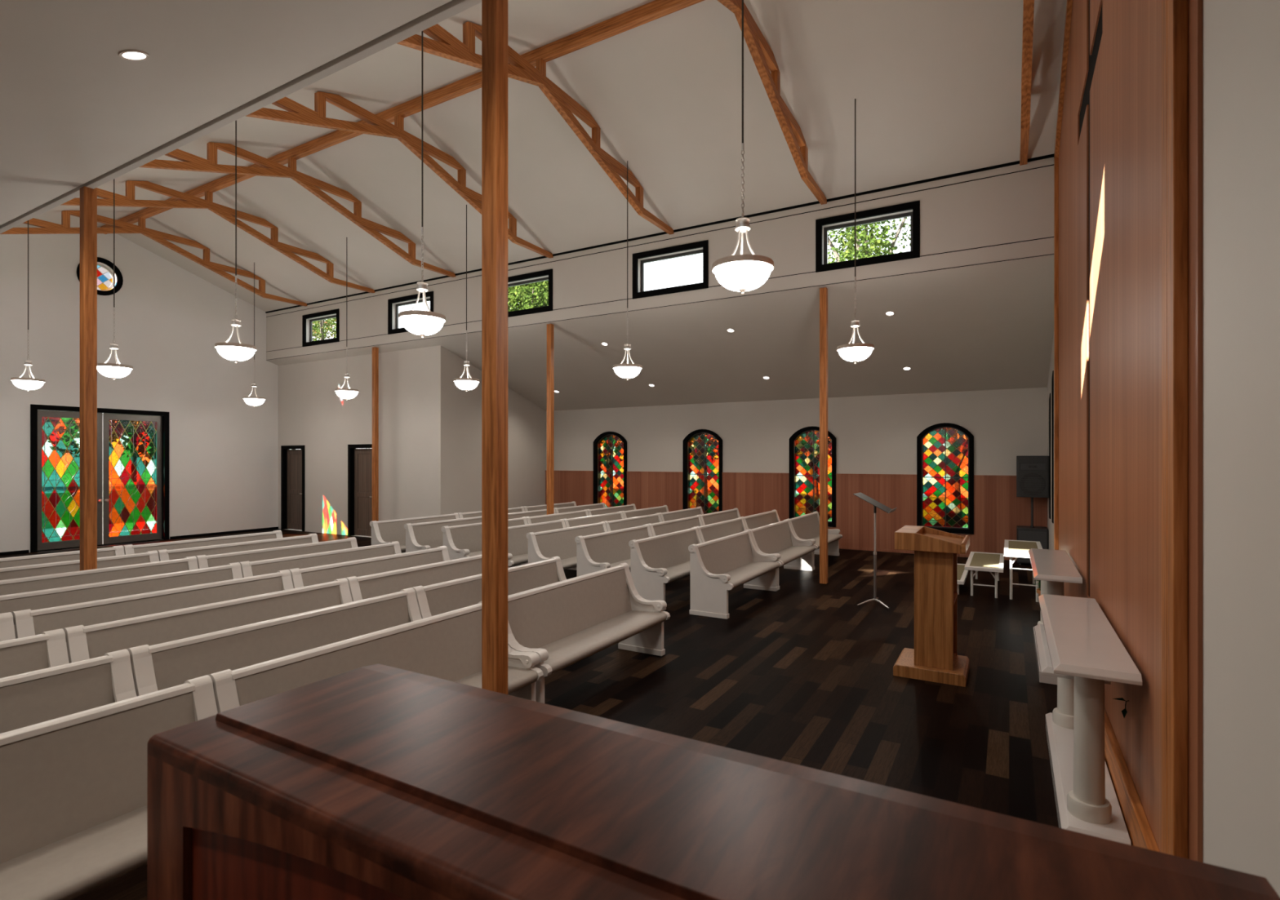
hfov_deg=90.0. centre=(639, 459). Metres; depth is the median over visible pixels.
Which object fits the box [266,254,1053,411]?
ceiling
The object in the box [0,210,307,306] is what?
roof truss
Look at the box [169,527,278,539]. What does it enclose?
baseboard
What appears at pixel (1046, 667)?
tabletop
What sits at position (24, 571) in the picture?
pew
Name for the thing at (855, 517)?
wainscoting
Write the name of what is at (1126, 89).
wall
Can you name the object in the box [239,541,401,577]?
pew
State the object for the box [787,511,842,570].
pew
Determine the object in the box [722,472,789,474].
trim
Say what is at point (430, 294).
window
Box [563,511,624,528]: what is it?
pew
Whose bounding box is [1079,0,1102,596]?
trim
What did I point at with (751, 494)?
wall paneling
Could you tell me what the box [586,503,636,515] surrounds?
pew
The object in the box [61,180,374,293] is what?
roof truss
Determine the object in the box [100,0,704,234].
ridge beam
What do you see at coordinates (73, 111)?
ceiling
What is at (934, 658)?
lectern
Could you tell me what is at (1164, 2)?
trim
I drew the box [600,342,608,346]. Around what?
recessed light
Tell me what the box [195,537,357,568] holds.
pew
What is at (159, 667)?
pew
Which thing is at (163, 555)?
pew
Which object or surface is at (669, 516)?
pew
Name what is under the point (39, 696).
pew
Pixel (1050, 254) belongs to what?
trim
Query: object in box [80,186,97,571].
wooden post
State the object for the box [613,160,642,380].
pendant lamp
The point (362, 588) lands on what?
pew
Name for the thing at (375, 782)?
upright piano
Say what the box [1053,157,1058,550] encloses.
trim
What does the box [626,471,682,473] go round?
trim
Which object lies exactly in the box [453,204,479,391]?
pendant lamp
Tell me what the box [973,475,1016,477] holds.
trim
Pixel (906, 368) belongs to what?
recessed light
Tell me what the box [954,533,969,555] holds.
trim
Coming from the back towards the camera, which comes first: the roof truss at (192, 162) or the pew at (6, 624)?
the roof truss at (192, 162)
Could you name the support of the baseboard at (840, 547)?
attached to the wall at (877, 434)
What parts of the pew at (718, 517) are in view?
rail, backrest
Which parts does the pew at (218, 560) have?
rail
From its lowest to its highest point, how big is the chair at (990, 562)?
0.414 m
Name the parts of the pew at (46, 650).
rail, backrest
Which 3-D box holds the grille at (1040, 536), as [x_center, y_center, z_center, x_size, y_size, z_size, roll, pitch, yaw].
[6.976,1.560,11.373,0.430,0.560,0.014,0,0,30]
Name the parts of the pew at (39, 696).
rail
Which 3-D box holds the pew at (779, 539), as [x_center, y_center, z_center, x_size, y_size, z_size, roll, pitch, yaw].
[2.287,1.473,10.201,0.568,0.854,1.938,0,0,30]
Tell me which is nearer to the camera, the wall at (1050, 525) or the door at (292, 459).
the wall at (1050, 525)
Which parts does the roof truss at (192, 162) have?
web post, king post, web post, web post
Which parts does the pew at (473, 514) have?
rail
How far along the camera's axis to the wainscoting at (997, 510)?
12.10 m
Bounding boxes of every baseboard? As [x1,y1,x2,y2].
[0,550,29,555]
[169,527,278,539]
[839,546,1017,560]
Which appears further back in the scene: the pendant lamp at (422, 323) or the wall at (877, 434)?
the wall at (877, 434)
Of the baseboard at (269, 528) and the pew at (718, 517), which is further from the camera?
the baseboard at (269, 528)
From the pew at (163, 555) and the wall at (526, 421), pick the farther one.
the wall at (526, 421)
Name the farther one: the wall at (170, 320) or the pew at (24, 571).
the wall at (170, 320)
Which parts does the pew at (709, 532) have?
rail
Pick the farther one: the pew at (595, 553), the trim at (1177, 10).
the pew at (595, 553)
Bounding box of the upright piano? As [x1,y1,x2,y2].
[146,663,1279,899]
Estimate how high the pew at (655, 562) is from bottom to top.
0.854 m
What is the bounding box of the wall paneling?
[545,471,593,506]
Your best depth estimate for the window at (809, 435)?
14.03 m
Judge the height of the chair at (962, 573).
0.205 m
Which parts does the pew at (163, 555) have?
rail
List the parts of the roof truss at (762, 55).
web post, web post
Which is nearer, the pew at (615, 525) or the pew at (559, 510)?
the pew at (615, 525)
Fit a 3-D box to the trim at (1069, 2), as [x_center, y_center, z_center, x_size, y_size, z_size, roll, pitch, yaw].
[4.470,-4.436,6.703,0.042,1.278,3.540,0,0,30]
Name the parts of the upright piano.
frame, panel, lid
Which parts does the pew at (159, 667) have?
panel, rail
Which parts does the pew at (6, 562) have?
rail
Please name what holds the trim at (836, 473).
attached to the wall at (877, 434)
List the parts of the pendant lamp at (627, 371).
rod, lamp shade, chain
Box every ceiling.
[0,0,452,225]
[13,0,1066,311]
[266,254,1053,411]
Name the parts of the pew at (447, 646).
rail, backrest, seat, panel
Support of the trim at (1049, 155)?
attached to the wall at (1017, 206)
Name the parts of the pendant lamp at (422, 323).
arm, rod, lamp shade, chain, arm, arm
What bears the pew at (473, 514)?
on the floor
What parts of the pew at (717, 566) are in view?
panel, rail, backrest, seat, panel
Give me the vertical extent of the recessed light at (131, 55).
0.055 m
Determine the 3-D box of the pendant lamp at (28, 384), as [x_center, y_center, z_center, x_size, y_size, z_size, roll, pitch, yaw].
[-10.685,-2.822,11.178,0.443,3.284,0.443,0,0,8]
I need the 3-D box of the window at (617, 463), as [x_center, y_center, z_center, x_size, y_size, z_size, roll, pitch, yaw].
[-0.737,0.367,16.536,1.010,2.155,0.195,0,0,30]
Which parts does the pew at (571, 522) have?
rail, backrest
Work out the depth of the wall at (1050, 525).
10.68 m
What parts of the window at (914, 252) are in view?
sash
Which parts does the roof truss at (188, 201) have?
web post, king post, web post, web post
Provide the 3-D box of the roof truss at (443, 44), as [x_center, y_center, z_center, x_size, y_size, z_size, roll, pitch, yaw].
[-1.230,-4.470,7.950,0.090,1.210,7.110,0,0,30]
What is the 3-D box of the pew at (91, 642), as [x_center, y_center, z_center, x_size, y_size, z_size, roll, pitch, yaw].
[-2.868,1.473,4.672,0.568,0.854,1.938,0,0,30]
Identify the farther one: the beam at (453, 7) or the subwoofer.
the subwoofer
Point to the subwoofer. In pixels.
(1024, 533)
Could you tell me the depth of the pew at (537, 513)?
12.91 m
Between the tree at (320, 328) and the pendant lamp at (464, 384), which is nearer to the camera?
the pendant lamp at (464, 384)
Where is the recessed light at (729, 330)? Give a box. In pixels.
[726,328,734,333]
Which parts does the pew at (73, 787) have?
seat, rail, backrest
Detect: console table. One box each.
[1028,548,1082,684]
[1034,594,1142,845]
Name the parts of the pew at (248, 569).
rail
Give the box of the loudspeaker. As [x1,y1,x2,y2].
[1016,456,1048,497]
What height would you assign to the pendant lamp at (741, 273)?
3.284 m
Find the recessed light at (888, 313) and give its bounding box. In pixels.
[884,311,894,315]
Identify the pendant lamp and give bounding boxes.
[10,220,45,391]
[97,178,133,379]
[214,120,257,363]
[242,262,265,407]
[334,237,358,400]
[398,31,446,337]
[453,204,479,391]
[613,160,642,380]
[711,0,773,294]
[836,98,874,364]
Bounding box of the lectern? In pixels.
[893,525,969,687]
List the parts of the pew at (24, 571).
rail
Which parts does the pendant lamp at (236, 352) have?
arm, rod, lamp shade, chain, arm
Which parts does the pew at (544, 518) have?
rail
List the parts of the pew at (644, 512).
rail, backrest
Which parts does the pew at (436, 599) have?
rail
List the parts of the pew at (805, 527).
rail, backrest, panel, seat, panel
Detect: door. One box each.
[30,404,169,552]
[280,445,305,531]
[347,444,372,536]
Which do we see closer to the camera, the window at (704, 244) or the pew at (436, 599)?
the pew at (436, 599)
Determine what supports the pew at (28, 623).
on the floor
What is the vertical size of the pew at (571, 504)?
0.854 m
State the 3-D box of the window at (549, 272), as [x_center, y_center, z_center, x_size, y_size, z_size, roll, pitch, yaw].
[-2.276,-3.259,12.749,1.466,0.803,0.183,0,0,30]
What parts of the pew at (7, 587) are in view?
rail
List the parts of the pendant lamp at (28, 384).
rod, lamp shade, chain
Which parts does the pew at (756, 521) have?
rail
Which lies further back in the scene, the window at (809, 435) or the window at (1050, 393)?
the window at (809, 435)
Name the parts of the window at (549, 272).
sash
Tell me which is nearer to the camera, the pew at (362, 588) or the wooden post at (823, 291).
the pew at (362, 588)
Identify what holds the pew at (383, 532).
on the floor
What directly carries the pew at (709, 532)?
on the floor
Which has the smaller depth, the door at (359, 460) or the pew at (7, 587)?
the pew at (7, 587)
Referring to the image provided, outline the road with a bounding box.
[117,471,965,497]
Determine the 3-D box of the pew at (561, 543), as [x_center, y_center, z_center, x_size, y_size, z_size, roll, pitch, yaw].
[-0.891,1.473,9.796,0.568,0.854,1.938,0,0,30]
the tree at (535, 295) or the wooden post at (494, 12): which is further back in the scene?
the tree at (535, 295)
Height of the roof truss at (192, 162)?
1.210 m
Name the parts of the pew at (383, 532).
panel, seat, rail, backrest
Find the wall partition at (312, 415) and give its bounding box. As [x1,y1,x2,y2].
[278,345,445,537]
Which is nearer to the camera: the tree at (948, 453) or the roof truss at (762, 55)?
the roof truss at (762, 55)
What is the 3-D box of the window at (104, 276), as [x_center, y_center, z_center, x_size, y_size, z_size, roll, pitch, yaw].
[-11.866,-3.995,14.027,0.200,0.820,0.820,0,0,30]
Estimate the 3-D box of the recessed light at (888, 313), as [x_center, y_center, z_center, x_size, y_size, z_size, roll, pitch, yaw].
[3.978,-2.322,10.190,0.149,0.055,0.142,0,0,36]
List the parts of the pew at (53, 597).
rail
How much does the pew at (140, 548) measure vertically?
0.854 m
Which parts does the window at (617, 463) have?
sash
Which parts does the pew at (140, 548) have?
rail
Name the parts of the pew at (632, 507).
rail, backrest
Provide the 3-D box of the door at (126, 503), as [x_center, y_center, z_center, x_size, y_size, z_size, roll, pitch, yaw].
[-11.832,0.393,14.106,0.220,3.014,2.472,0,0,30]
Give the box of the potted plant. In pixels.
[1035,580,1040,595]
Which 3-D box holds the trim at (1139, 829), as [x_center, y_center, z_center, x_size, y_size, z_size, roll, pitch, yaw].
[3.647,1.762,5.279,0.042,0.275,6.610,0,0,30]
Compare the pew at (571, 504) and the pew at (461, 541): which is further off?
the pew at (571, 504)
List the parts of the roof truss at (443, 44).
web post, king post, web post, web post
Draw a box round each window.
[76,257,123,295]
[302,308,339,346]
[387,291,433,334]
[507,268,552,317]
[593,431,626,507]
[632,240,708,299]
[682,429,722,514]
[789,426,835,527]
[815,200,919,272]
[916,422,973,534]
[1048,393,1050,519]
[1051,370,1053,523]
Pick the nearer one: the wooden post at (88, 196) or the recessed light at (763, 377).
the wooden post at (88, 196)
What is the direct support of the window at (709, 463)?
in the wall at (877, 434)
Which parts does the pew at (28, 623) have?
rail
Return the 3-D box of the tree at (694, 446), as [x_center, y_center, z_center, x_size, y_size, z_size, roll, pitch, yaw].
[1.917,-0.197,20.371,2.663,4.510,2.366,0,0,-37]
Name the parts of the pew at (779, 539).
rail, backrest, panel, seat, panel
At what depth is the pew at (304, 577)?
6.73 m
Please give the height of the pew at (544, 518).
0.854 m
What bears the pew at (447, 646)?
on the floor
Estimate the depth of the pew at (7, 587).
6.10 m
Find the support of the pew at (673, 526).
on the floor
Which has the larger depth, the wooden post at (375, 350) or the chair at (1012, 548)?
the wooden post at (375, 350)
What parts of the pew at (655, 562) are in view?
panel, rail, backrest, seat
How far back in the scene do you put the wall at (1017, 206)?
10.19 m
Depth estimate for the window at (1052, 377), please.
10.07 m
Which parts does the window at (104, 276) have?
glass pane, sash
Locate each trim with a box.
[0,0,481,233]
[265,153,1053,313]
[266,164,1053,317]
[268,236,1053,351]
[270,253,1053,359]
[545,470,593,472]
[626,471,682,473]
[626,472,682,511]
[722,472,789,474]
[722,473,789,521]
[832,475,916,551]
[835,473,916,475]
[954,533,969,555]
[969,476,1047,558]
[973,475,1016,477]
[1053,0,1072,162]
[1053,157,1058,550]
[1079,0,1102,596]
[1104,708,1159,852]
[1161,0,1167,853]
[1167,0,1188,859]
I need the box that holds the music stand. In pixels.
[853,492,897,608]
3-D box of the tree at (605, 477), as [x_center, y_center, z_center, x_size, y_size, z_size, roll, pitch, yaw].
[-1.224,-0.215,23.072,3.608,4.546,3.583,0,0,30]
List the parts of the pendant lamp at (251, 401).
rod, lamp shade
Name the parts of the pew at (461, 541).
panel, seat, rail, backrest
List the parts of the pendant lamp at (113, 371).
arm, chain, rod, lamp shade, arm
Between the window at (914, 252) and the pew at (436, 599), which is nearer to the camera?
the pew at (436, 599)
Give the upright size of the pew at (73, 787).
0.854 m
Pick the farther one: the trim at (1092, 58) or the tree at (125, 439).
the tree at (125, 439)
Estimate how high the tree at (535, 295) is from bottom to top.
11.439 m
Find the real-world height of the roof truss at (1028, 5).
1.210 m
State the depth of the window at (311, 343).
16.02 m
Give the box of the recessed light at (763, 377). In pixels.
[762,376,769,379]
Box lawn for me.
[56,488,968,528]
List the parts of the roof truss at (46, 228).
web post, king post, web post, web post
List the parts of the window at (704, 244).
sash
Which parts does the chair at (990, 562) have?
leg, frame, leg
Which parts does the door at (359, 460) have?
panel, panel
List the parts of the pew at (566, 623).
panel, rail, backrest, seat, panel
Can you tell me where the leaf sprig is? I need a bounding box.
[1112,697,1128,718]
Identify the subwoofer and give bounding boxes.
[1016,497,1048,564]
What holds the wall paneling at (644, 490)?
attached to the wall at (877, 434)
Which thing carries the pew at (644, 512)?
on the floor
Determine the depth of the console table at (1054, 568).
5.64 m
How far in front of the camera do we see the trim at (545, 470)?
17.03 m
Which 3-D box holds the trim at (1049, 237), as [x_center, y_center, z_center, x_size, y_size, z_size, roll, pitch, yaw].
[-2.308,-2.871,12.682,17.760,0.010,0.006,0,0,30]
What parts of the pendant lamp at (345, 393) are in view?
rod, lamp shade, chain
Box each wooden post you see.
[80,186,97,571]
[372,346,378,521]
[481,0,507,694]
[546,324,554,515]
[819,287,827,584]
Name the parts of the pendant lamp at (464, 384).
rod, lamp shade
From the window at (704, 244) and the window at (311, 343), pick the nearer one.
the window at (704, 244)
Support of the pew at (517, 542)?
on the floor
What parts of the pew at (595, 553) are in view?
panel, rail, backrest, seat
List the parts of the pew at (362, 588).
rail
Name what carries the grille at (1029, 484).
attached to the loudspeaker
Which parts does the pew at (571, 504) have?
rail, backrest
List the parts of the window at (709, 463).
sash, glass pane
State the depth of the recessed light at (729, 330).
11.54 m
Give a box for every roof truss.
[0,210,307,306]
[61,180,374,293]
[139,142,455,277]
[245,91,553,258]
[397,21,674,235]
[717,0,826,204]
[1019,0,1034,165]
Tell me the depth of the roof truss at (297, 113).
8.89 m
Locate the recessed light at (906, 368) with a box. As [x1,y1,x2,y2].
[902,366,911,370]
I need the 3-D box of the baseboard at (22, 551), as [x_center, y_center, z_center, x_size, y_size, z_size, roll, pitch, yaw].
[-12.969,1.870,11.962,0.015,0.060,2.330,0,0,30]
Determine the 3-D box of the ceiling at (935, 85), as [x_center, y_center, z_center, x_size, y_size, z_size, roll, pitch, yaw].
[-4.062,-4.541,9.585,18.420,1.419,7.720,0,0,30]
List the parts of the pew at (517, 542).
panel, seat, rail, backrest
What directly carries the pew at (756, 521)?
on the floor
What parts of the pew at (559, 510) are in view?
rail, backrest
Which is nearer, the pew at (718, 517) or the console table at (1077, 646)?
the console table at (1077, 646)
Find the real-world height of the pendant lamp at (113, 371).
3.284 m
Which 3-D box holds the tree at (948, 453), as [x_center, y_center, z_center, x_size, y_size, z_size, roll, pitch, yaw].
[8.273,-0.197,17.131,2.805,4.510,2.990,0,0,30]
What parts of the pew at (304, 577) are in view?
rail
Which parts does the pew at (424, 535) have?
panel, rail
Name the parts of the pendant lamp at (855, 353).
arm, arm, rod, chain, lamp shade, arm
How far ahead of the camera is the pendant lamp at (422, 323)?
6.18 m
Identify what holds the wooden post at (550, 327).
on the floor
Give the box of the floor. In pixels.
[0,528,1058,899]
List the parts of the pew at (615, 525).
rail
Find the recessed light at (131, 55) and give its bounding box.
[117,49,149,60]
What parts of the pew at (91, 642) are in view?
rail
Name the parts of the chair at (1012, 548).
leg, frame, leg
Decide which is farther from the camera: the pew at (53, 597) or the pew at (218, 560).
the pew at (218, 560)
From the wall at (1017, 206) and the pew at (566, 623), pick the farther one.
the wall at (1017, 206)
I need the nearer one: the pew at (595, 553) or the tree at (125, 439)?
the pew at (595, 553)
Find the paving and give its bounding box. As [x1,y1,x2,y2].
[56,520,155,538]
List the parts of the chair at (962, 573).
frame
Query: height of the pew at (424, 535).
0.854 m
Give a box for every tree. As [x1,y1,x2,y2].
[46,419,148,466]
[312,317,336,341]
[507,280,548,311]
[602,436,617,507]
[691,433,714,504]
[796,438,830,513]
[827,217,910,263]
[946,434,959,513]
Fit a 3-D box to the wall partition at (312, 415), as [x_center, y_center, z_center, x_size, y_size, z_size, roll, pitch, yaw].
[-7.153,-0.345,15.931,6.320,4.491,0.140,0,0,30]
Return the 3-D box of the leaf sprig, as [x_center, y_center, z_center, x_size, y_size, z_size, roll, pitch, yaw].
[2.539,1.304,3.380,0.038,0.094,0.106,0,0,14]
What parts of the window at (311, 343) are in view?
sash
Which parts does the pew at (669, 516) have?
rail, backrest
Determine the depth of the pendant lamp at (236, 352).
7.83 m
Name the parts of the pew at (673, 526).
rail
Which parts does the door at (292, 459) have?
panel, panel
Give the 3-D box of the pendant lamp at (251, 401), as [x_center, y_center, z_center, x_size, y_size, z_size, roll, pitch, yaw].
[-8.753,-2.822,14.525,0.443,3.284,0.443,0,0,43]
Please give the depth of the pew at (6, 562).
7.15 m
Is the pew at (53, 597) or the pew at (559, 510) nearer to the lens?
the pew at (53, 597)
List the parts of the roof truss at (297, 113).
web post, king post, web post, web post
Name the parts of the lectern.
panel, panel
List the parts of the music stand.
leg, leg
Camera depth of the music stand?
8.40 m
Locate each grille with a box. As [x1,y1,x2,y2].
[1018,530,1046,562]
[1020,475,1044,493]
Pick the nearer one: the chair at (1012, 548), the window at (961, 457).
the chair at (1012, 548)
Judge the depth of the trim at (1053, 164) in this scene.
10.45 m
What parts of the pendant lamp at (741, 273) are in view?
arm, arm, chain, rod, lamp shade, arm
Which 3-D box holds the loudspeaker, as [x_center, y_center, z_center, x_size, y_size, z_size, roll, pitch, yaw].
[7.067,0.311,11.530,0.490,0.737,0.462,0,0,30]
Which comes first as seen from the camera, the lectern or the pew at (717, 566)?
the lectern
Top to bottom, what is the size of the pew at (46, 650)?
0.854 m
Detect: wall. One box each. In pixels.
[0,226,278,552]
[266,156,1053,360]
[445,348,546,514]
[546,387,1047,534]
[1047,336,1053,550]
[1058,0,1279,897]
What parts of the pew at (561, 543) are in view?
panel, rail, seat, backrest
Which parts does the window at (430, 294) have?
sash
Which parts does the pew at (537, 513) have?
rail, backrest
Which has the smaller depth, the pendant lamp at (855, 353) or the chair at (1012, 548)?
the pendant lamp at (855, 353)
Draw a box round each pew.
[0,545,124,568]
[0,551,159,580]
[0,555,198,595]
[0,562,242,635]
[0,612,15,641]
[0,628,69,678]
[0,648,136,733]
[0,675,217,899]
[11,569,293,645]
[63,577,352,663]
[122,530,282,555]
[127,587,422,697]
[156,533,318,561]
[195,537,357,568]
[208,601,543,713]
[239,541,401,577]
[288,546,449,588]
[345,555,481,601]
[369,513,459,551]
[404,516,481,552]
[412,556,566,618]
[440,516,528,564]
[457,506,524,518]
[507,508,555,519]
[507,519,577,570]
[507,563,670,703]
[524,501,576,511]
[525,509,588,524]
[526,521,608,569]
[554,502,605,513]
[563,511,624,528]
[574,524,653,577]
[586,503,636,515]
[604,513,662,531]
[621,505,668,519]
[628,526,702,610]
[648,515,702,536]
[658,506,703,522]
[688,529,781,619]
[695,516,746,542]
[699,508,740,525]
[741,509,780,529]
[748,519,816,590]
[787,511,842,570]
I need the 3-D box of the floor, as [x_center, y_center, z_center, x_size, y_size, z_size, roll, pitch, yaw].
[-4.062,1.960,9.585,18.420,0.120,15.660,0,0,30]
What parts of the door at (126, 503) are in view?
glass pane, glass pane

